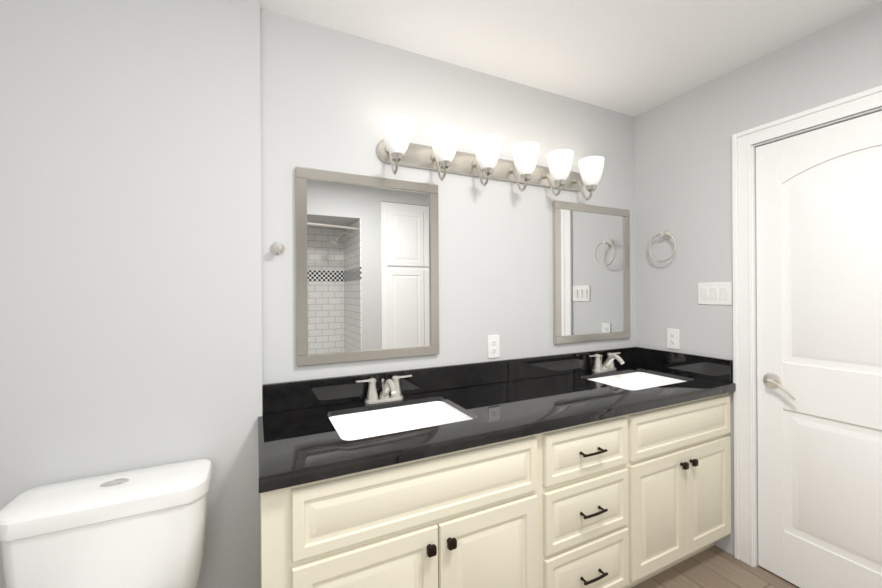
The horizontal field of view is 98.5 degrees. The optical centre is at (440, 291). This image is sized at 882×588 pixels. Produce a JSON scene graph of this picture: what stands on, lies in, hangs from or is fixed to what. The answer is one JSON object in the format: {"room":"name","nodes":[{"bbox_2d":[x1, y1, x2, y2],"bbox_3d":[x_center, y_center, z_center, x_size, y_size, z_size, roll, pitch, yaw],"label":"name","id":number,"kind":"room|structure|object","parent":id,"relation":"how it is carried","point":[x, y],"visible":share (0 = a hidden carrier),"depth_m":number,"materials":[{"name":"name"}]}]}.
{"room":"bathroom","nodes":[
{"label":"bathroom","id":0,"kind":"room"},
{"bbox_2d":[0,0,261,587],"bbox_3d":[-1.171,0.124,1.295,1.010,2.440,0.195,0,0,-26],"label":"wall","id":1,"kind":"structure","parent":0,"point":[130,251],"depth_m":1.26,"materials":[{"name":"grey paint"}]},
{"bbox_2d":[260,8,634,415],"bbox_3d":[0.303,0.115,2.039,2.290,2.440,0.150,0,0,-26],"label":"wall","id":2,"kind":"structure","parent":0,"point":[330,98],"depth_m":1.82,"materials":[{"name":"grey paint"}]},
{"bbox_2d":[271,242,283,254],"bbox_3d":[-0.630,-0.171,1.468,0.050,0.050,0.057,0,0,-26],"label":"robe hook","id":3,"kind":"object","parent":2,"relation":"attached to","point":[277,248],"visible":1,"depth_m":1.48,"materials":[{"name":"silver metal"}]},
{"bbox_2d":[295,167,438,366],"bbox_3d":[-0.296,-0.103,1.651,0.627,0.793,0.022,0,0,-26],"label":"mirror","id":4,"kind":"object","parent":2,"relation":"attached to","point":[367,268],"visible":1,"depth_m":1.63,"materials":[{"name":"grey mirror"}]},
{"bbox_2d":[263,347,637,414],"bbox_3d":[0.276,0.405,1.927,2.135,0.109,0.020,0,0,-26],"label":"backsplash","id":5,"kind":"structure","parent":2,"relation":"attached to","point":[288,396],"depth_m":1.77,"materials":[{"name":"black stone"}]},
{"bbox_2d":[376,114,603,200],"bbox_3d":[0.302,-0.602,1.843,1.242,0.212,0.203,0,0,-26],"label":"sconce","id":6,"kind":"object","parent":2,"relation":"attached to","point":[395,146],"visible":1,"depth_m":1.79,"materials":[{"name":"white glass"}]},
{"bbox_2d":[488,335,499,357],"bbox_3d":[0.270,0.278,1.933,0.070,0.115,0.010,0,0,-26],"label":"outlet","id":7,"kind":"object","parent":2,"relation":"attached to","point":[493,346],"visible":1,"depth_m":1.93,"materials":[{"name":"white plastic"}]},
{"bbox_2d":[553,200,630,343],"bbox_3d":[0.897,-0.110,2.233,0.604,0.793,0.022,0,0,-26],"label":"mirror","id":8,"kind":"object","parent":2,"relation":"attached to","point":[591,272],"visible":0.98,"depth_m":2.22,"materials":[{"name":"grey mirror"}]},
{"bbox_2d":[260,0,881,116],"bbox_3d":[0.552,-1.156,0.359,3.300,0.100,3.395,0,0,-26],"label":"ceiling","id":9,"kind":"structure","parent":0,"point":[633,58],"depth_m":1.63,"materials":[{"name":"white paint"}]},
{"bbox_2d":[631,545,799,587],"bbox_3d":[0.568,1.384,0.359,3.300,0.100,3.395,0,0,-26],"label":"floor","id":10,"kind":"structure","parent":0,"point":[714,566],"depth_m":1.78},
{"bbox_2d":[0,459,211,587],"bbox_3d":[-0.868,0.956,0.924,0.485,0.770,0.713,0,0,-26],"label":"toilet","id":11,"kind":"object","parent":10,"relation":"on","point":[142,528],"visible":0.98,"depth_m":1.09,"materials":[{"name":"white ceramic"}]},
{"bbox_2d":[258,371,735,587],"bbox_3d":[0.394,0.907,1.669,2.154,0.854,0.583,0,0,-26],"label":"bathroom vanity","id":12,"kind":"object","parent":10,"relation":"on","point":[569,470],"depth_m":1.35,"materials":[{"name":"beige paint"}]},
{"bbox_2d":[258,363,733,478],"bbox_3d":[0.387,0.480,1.678,2.154,0.040,0.566,0,0,-26],"label":"countertop","id":13,"kind":"structure","parent":12,"relation":"on","point":[307,438],"depth_m":1.46,"materials":[{"name":"black stone"}]},
{"bbox_2d":[356,375,411,403],"bbox_3d":[-0.219,0.409,1.572,0.246,0.108,0.161,0,0,-26],"label":"faucet","id":14,"kind":"object","parent":13,"relation":"on","point":[392,385],"visible":1,"depth_m":1.59,"materials":[{"name":"silver metal"}]},
{"bbox_2d":[589,352,624,372],"bbox_3d":[0.965,0.402,2.150,0.246,0.108,0.161,0,0,-26],"label":"faucet","id":15,"kind":"object","parent":13,"relation":"on","point":[607,365],"visible":1,"depth_m":2.16,"materials":[{"name":"silver metal"}]},
{"bbox_2d":[634,1,881,554],"bbox_3d":[2.008,0.105,0.982,0.150,2.440,3.245,0,0,-26],"label":"wall","id":16,"kind":"structure","parent":0,"point":[683,168],"depth_m":2.01,"materials":[{"name":"grey paint"}]},
{"bbox_2d":[648,230,676,261],"bbox_3d":[1.295,-0.267,2.202,0.056,0.188,0.170,0,0,-26],"label":"towel ring","id":17,"kind":"object","parent":16,"relation":"attached to","point":[666,234],"visible":1,"depth_m":2.19,"materials":[{"name":"silver metal"}]},
{"bbox_2d":[667,328,678,348],"bbox_3d":[1.333,0.269,2.186,0.010,0.115,0.070,0,0,-26],"label":"electrical outlet","id":18,"kind":"object","parent":16,"relation":"attached to","point":[672,338],"visible":1,"depth_m":2.18,"materials":[{"name":"white plastic"}]},
{"bbox_2d":[638,347,732,382],"bbox_3d":[1.346,0.399,2.146,0.020,0.109,0.526,0,0,-26],"label":"backsplash","id":19,"kind":"structure","parent":16,"relation":"attached to","point":[708,367],"depth_m":2.09,"materials":[{"name":"black stone"}]},
{"bbox_2d":[698,282,731,304],"bbox_3d":[1.427,0.008,1.986,0.013,0.116,0.162,0,0,-26],"label":"light switch","id":20,"kind":"object","parent":16,"relation":"attached to","point":[717,293],"visible":1,"depth_m":1.98,"materials":[{"name":"white plastic"}]},
{"bbox_2d":[732,85,881,566],"bbox_3d":[1.737,0.269,1.519,0.167,2.114,0.928,0,0,-26],"label":"door frame","id":21,"kind":"structure","parent":16,"relation":"attached to","point":[745,143],"depth_m":1.84,"materials":[{"name":"white paint"}]},
{"bbox_2d":[756,111,881,587],"bbox_3d":[1.681,0.310,1.492,0.091,2.018,0.754,0,0,-26],"label":"door","id":22,"kind":"structure","parent":16,"relation":"in","point":[819,293],"depth_m":1.63,"materials":[{"name":"white paint"}]}
]}

